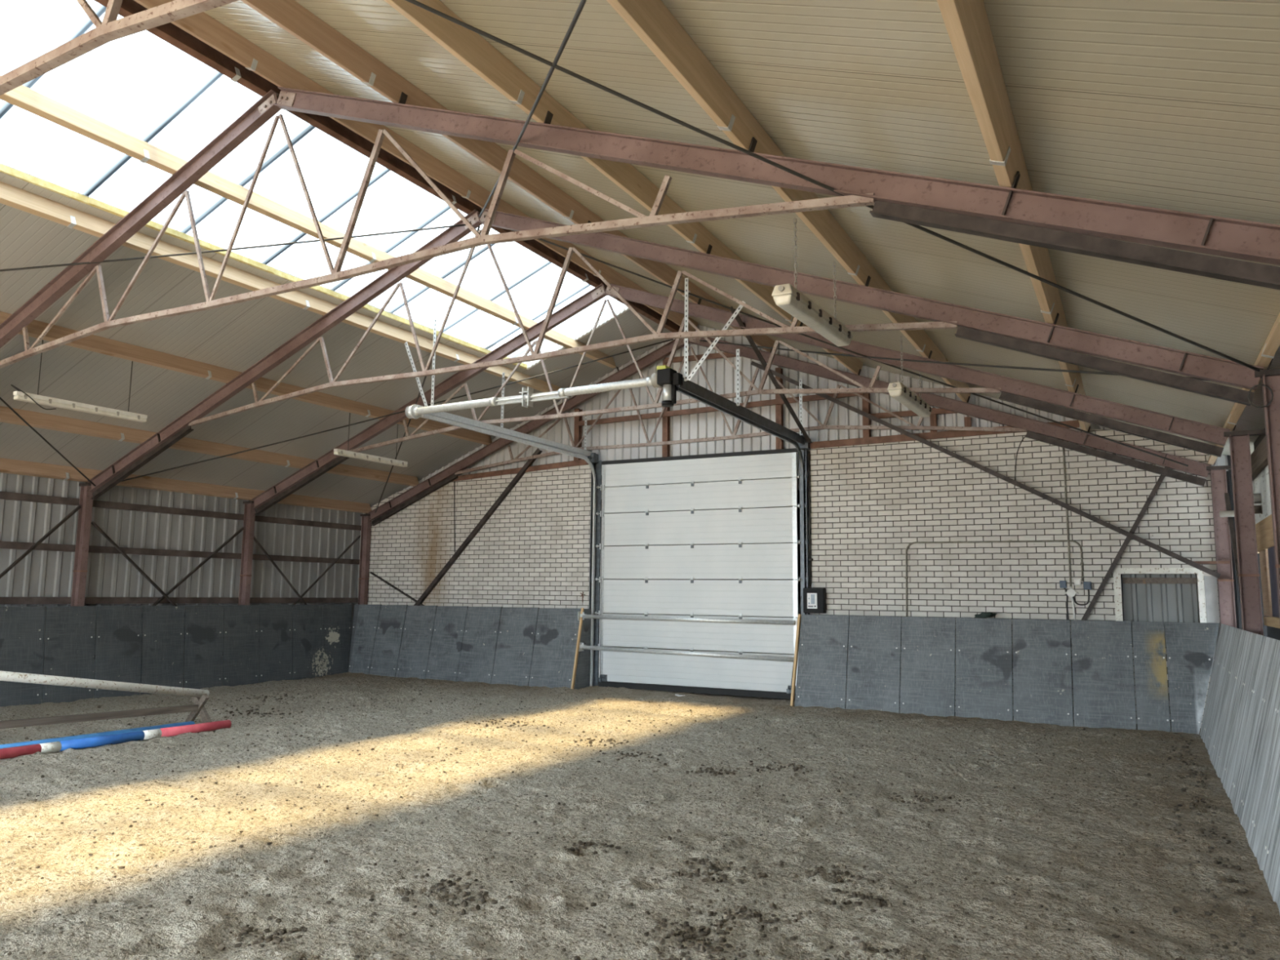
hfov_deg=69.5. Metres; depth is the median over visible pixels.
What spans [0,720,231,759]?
pole
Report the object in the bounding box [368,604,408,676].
panel
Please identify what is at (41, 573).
wall
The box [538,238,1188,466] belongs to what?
rod
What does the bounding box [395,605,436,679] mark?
panel
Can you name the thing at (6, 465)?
timber purlin
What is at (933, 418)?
post
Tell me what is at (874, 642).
panel
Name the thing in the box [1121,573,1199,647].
door
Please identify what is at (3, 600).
rail
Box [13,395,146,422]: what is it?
diffuser
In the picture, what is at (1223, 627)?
panel
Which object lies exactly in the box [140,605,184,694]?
panel
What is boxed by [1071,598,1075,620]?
conduit pipe
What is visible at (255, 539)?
diagonal brace
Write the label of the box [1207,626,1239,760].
panel
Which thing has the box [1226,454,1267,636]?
wall
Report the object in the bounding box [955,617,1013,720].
panel
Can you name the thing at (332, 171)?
skylight panel
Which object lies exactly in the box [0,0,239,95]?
frame
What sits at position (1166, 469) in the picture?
diagonal brace
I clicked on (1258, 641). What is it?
panel
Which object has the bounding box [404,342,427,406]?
bar
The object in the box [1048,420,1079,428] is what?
wall plate
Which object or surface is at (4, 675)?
pole
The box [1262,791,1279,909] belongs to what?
panel
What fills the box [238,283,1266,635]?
frame
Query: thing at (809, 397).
rail
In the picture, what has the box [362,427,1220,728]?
wall
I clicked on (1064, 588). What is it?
cable
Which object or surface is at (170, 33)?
timber purlin
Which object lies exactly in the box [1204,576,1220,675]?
panel
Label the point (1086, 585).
wall socket
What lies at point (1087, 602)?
cable
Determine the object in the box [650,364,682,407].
motor
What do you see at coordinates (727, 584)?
door
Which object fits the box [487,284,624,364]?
skylight panel
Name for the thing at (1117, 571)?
trim
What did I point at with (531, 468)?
wall plate
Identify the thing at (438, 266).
skylight panel
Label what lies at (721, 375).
wall
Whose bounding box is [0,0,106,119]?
skylight panel
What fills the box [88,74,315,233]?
skylight panel
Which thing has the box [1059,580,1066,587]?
wall socket
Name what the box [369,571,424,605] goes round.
diagonal brace
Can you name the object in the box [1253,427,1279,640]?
wall
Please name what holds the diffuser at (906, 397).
attached to the tube light at (898, 391)
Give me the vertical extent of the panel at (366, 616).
1.394 m
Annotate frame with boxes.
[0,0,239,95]
[0,86,1279,368]
[70,207,1279,621]
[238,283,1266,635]
[357,337,1236,627]
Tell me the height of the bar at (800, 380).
0.890 m
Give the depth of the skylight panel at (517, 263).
12.82 m
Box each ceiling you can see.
[0,162,684,506]
[203,0,1279,455]
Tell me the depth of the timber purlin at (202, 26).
9.07 m
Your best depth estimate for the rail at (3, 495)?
15.04 m
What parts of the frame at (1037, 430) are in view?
cap plate, splice plate, splice plate, cap plate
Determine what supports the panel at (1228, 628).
on the floor
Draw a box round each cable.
[453,480,455,551]
[1013,436,1025,488]
[1063,587,1068,620]
[1072,589,1089,605]
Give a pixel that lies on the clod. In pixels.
(879, 900)
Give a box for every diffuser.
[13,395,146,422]
[333,451,407,466]
[773,293,851,346]
[888,389,931,417]
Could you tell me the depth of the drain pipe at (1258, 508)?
9.86 m
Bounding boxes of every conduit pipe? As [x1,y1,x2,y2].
[904,539,1084,616]
[1062,440,1071,586]
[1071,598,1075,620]
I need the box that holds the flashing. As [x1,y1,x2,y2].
[526,304,629,369]
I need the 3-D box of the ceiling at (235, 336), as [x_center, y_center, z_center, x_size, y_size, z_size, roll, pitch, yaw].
[-6.835,-1.991,9.879,7.980,3.276,18.350,-3,-8,28]
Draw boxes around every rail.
[0,491,361,530]
[0,541,359,564]
[0,596,358,604]
[577,393,863,426]
[664,351,741,363]
[868,408,957,419]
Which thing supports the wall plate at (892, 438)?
on the wall at (869, 502)
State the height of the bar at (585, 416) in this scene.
0.810 m
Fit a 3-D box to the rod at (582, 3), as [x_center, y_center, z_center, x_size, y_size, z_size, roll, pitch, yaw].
[-0.920,-2.559,6.902,0.021,1.889,7.606,2,-7,-14]
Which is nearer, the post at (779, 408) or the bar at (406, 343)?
the bar at (406, 343)
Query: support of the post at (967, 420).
on the wall plate at (941, 434)
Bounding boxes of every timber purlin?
[0,75,616,368]
[0,164,527,368]
[0,181,560,392]
[0,311,492,444]
[0,405,418,486]
[0,457,371,513]
[93,0,684,332]
[133,0,697,331]
[240,0,775,352]
[384,0,862,374]
[606,0,970,402]
[937,0,1090,432]
[1207,312,1279,465]
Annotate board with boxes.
[570,608,584,688]
[790,613,801,706]
[1255,514,1274,553]
[1263,616,1279,628]
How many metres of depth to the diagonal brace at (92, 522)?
14.33 m
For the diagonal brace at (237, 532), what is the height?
2.314 m
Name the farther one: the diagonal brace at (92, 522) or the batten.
the diagonal brace at (92, 522)
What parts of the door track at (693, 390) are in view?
rail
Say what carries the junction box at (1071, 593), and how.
attached to the wall at (869, 502)
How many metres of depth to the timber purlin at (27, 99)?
9.42 m
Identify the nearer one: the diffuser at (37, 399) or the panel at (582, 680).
the diffuser at (37, 399)
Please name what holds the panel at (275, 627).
on the floor
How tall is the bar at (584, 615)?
0.150 m
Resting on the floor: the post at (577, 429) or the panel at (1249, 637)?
the panel at (1249, 637)
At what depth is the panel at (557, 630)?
15.88 m
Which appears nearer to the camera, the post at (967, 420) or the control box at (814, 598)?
the post at (967, 420)
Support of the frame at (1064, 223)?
on the floor
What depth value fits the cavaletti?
10.34 m
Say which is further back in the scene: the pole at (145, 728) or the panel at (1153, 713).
the panel at (1153, 713)
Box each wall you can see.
[0,472,362,697]
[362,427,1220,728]
[402,324,1227,499]
[598,471,1239,700]
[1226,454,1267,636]
[1252,465,1271,524]
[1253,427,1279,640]
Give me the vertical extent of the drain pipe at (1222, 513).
0.081 m
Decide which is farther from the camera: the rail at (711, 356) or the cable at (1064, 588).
the rail at (711, 356)
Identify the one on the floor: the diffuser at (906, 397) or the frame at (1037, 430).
the frame at (1037, 430)
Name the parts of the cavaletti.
leg, leg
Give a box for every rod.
[0,223,471,271]
[0,396,95,486]
[121,338,673,481]
[374,226,479,512]
[405,0,1260,371]
[479,0,586,217]
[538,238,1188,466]
[699,339,1209,381]
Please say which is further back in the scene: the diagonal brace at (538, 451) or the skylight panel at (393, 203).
the diagonal brace at (538, 451)
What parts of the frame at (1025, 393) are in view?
cap plate, splice plate, splice plate, cap plate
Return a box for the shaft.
[404,377,652,418]
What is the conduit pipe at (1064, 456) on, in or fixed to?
attached to the wall at (869, 502)
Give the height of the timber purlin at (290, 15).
0.212 m
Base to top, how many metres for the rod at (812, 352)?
2.566 m
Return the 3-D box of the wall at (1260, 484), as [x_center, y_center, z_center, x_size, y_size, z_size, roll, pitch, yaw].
[3.163,-0.543,3.406,0.016,0.820,16.800,-3,-8,28]
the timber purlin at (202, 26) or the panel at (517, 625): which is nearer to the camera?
the timber purlin at (202, 26)
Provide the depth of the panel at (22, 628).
12.78 m
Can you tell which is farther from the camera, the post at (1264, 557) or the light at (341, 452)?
the light at (341, 452)
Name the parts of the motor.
motor, motor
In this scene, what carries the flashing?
attached to the ceiling at (235, 336)
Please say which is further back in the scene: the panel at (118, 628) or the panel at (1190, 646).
the panel at (118, 628)
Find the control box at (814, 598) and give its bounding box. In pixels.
[803,582,826,613]
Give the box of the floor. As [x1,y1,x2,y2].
[0,671,1279,959]
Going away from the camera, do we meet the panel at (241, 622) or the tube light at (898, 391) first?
the tube light at (898, 391)
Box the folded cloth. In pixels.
[973,611,996,617]
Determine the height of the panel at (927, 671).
1.405 m
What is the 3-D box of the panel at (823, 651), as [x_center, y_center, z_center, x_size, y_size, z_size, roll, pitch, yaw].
[2.704,2.717,13.713,0.755,1.405,0.333,-3,-8,28]
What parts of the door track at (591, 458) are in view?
rail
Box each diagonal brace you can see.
[0,505,81,578]
[90,520,177,605]
[151,527,244,605]
[253,536,306,604]
[292,535,360,604]
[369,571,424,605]
[413,448,542,605]
[751,360,1221,578]
[1071,466,1169,647]
[1224,493,1239,594]
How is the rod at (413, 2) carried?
attached to the frame at (1064, 223)
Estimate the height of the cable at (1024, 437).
0.805 m
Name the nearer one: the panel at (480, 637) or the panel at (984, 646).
the panel at (984, 646)
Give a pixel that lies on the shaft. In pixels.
(526, 399)
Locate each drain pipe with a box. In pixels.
[1219,510,1234,516]
[1253,493,1262,503]
[1253,504,1262,514]
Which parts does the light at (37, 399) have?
cord, cord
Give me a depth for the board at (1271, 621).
8.74 m
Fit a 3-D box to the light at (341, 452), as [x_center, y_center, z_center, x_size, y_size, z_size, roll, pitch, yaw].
[-4.304,-0.650,14.893,0.100,0.696,1.570,-3,-8,28]
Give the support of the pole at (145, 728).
on the floor
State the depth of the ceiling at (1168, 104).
5.56 m
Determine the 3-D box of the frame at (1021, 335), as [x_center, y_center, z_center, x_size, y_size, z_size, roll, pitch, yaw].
[-1.671,-0.164,10.300,15.257,6.060,0.108,-3,-8,28]
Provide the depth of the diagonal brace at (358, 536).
17.82 m
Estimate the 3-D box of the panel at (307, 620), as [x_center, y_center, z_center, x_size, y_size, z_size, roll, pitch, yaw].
[-6.175,3.038,17.176,0.123,1.421,0.720,-3,-8,28]
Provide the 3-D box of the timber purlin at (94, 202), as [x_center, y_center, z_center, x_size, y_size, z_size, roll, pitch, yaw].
[-5.691,-2.809,8.538,0.034,0.074,16.100,-3,-8,28]
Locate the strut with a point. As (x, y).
(737, 317)
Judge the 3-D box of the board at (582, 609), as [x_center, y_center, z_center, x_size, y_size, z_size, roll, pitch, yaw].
[-1.059,2.863,15.637,0.039,1.383,0.275,-5,-9,41]
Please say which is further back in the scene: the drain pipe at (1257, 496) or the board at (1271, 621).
the drain pipe at (1257, 496)
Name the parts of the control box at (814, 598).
label plate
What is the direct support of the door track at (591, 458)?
attached to the wall at (869, 502)
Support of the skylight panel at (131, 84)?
attached to the ceiling at (235, 336)
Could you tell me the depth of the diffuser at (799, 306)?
7.46 m
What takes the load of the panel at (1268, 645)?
on the floor
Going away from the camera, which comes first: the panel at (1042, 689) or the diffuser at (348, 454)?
the panel at (1042, 689)
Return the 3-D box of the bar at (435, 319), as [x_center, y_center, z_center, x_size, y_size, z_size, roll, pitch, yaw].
[-2.770,-1.561,12.461,0.047,1.260,0.050,-3,-8,28]
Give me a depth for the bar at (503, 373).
14.31 m
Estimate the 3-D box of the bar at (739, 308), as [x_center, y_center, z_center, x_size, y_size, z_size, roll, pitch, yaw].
[0.868,-1.569,10.463,0.726,0.850,0.050,-3,-8,28]
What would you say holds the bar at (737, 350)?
hanging from the frame at (1025, 393)
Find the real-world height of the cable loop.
0.182 m
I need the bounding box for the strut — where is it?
[730,306,812,443]
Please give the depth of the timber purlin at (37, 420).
13.94 m
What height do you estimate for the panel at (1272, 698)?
1.397 m
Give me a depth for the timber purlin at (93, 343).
12.24 m
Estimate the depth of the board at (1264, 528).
9.30 m
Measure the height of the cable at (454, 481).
1.391 m
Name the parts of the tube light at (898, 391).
chain, chain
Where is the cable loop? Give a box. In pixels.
[1247,383,1273,408]
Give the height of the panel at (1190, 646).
1.405 m
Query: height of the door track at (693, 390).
4.140 m
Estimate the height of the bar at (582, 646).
0.164 m
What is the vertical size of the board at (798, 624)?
1.354 m
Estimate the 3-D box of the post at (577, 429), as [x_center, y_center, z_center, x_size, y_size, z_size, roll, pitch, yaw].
[-1.131,-0.767,16.821,0.105,1.069,0.110,-3,-8,28]
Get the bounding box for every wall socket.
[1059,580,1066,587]
[1083,582,1091,589]
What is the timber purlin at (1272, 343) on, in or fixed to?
attached to the ceiling at (1168, 104)
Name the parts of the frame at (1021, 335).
cap plate, splice plate, splice plate, cap plate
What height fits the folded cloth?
0.091 m
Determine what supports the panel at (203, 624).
on the floor
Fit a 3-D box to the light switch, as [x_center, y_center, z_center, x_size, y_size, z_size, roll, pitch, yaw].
[5.965,1.394,12.588,0.080,0.085,0.061,-3,-8,28]
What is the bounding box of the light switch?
[1074,578,1080,585]
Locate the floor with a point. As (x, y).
(348, 876)
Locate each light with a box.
[10,339,147,422]
[333,413,407,466]
[771,217,853,346]
[887,336,932,417]
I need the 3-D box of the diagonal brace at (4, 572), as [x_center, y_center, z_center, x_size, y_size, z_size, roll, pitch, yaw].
[-8.948,1.640,12.351,0.048,2.861,2.733,-3,-8,28]
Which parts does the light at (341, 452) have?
cord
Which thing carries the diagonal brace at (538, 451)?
attached to the frame at (1037, 430)
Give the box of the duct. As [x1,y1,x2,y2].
[808,450,813,586]
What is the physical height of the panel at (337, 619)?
1.421 m
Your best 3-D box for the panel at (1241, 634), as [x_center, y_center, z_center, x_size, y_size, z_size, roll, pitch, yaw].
[5.802,2.179,9.110,0.334,1.397,0.730,-3,-8,28]
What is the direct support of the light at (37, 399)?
hanging from the timber purlin at (93, 343)
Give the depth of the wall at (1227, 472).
14.93 m
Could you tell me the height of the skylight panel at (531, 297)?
0.988 m
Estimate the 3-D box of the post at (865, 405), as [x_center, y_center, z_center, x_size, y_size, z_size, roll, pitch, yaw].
[3.516,-0.965,14.336,0.098,0.850,0.100,-3,-8,28]
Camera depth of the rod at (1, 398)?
12.05 m
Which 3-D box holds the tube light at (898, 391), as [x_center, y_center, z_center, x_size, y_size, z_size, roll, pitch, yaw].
[3.193,-1.215,10.904,0.180,0.775,1.710,-3,-8,28]
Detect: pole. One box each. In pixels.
[0,671,208,697]
[0,720,195,748]
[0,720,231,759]
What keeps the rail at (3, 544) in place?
attached to the wall at (41, 573)
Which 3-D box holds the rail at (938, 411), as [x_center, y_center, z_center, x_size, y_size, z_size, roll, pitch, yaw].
[4.220,-1.009,13.928,1.530,0.092,0.110,-3,-8,28]
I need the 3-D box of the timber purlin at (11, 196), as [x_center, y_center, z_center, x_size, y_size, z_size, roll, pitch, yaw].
[-5.510,-2.550,9.093,0.141,0.212,17.300,-3,-8,28]
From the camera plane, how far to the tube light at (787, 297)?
7.37 m
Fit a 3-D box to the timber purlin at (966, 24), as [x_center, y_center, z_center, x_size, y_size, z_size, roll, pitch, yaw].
[2.027,-1.736,5.078,0.136,0.212,17.580,-3,-8,28]
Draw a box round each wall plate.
[452,466,522,481]
[525,459,588,472]
[809,434,916,448]
[912,430,1021,439]
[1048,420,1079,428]
[1250,435,1267,480]
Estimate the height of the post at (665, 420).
1.733 m
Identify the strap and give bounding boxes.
[1192,560,1230,564]
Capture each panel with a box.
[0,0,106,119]
[0,12,223,196]
[0,606,45,706]
[41,605,96,703]
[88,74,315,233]
[93,605,142,697]
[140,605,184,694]
[183,604,223,688]
[186,127,390,264]
[222,604,258,686]
[258,604,292,683]
[262,170,450,290]
[292,604,323,679]
[323,604,351,675]
[334,208,499,312]
[347,604,381,674]
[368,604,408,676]
[391,241,551,332]
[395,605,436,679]
[425,605,467,681]
[443,262,591,349]
[456,606,502,684]
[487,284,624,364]
[490,607,539,686]
[528,608,581,688]
[573,608,591,688]
[795,614,849,709]
[845,615,902,713]
[899,616,955,716]
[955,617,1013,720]
[1012,618,1073,726]
[1071,620,1136,729]
[1131,621,1170,732]
[1164,622,1219,733]
[1200,623,1226,740]
[1202,625,1232,749]
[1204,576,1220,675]
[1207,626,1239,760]
[1211,628,1245,773]
[1216,631,1254,786]
[1222,633,1264,799]
[1231,635,1276,819]
[1239,640,1279,846]
[1249,699,1279,871]
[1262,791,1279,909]
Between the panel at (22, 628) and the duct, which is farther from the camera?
the duct
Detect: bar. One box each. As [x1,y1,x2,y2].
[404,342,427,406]
[431,318,436,405]
[500,372,504,427]
[577,611,795,625]
[578,642,794,662]
[584,410,586,449]
[684,277,688,381]
[686,301,745,380]
[736,349,739,405]
[799,378,802,435]
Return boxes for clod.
[0,676,1274,959]
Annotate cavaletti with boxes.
[0,693,211,728]
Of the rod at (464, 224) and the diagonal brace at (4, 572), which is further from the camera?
the diagonal brace at (4, 572)
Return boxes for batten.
[1122,577,1197,583]
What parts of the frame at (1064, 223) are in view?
splice plate, splice plate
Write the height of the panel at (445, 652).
1.394 m
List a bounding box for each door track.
[415,404,601,686]
[676,377,810,614]
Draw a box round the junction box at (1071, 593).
[1064,586,1078,599]
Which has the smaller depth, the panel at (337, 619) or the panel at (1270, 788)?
the panel at (1270, 788)
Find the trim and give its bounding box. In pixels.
[1113,568,1206,622]
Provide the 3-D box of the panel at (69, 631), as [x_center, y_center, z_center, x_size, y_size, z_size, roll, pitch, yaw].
[-8.243,2.542,13.347,0.123,1.421,0.720,-3,-8,28]
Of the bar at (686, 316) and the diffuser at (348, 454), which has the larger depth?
the diffuser at (348, 454)
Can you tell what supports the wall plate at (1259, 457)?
attached to the wall at (1260, 484)
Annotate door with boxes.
[594,448,802,699]
[1121,573,1199,647]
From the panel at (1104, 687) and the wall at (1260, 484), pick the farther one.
the panel at (1104, 687)
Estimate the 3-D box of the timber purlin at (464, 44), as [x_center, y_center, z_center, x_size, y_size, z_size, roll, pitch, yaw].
[-0.738,-2.719,6.698,0.136,0.212,17.580,-3,-8,28]
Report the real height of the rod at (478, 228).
2.735 m
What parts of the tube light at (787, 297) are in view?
chain, chain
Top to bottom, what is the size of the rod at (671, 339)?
2.756 m
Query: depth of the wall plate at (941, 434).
13.58 m
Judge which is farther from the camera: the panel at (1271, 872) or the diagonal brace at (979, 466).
the diagonal brace at (979, 466)
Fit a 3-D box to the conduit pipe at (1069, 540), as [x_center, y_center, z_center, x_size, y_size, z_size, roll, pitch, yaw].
[4.987,1.478,13.120,2.402,1.233,0.034,-3,-8,28]
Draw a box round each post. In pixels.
[573,408,582,460]
[662,360,670,457]
[775,367,783,449]
[862,392,871,437]
[929,408,937,431]
[964,417,971,426]
[1259,549,1272,616]
[1267,546,1279,617]
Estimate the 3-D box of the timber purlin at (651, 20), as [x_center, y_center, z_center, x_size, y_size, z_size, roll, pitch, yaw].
[0.658,-2.223,5.880,0.136,0.212,17.580,-3,-8,28]
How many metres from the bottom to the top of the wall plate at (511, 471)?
0.184 m
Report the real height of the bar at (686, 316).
1.220 m
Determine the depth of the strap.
11.79 m
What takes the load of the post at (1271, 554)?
on the board at (1271, 621)

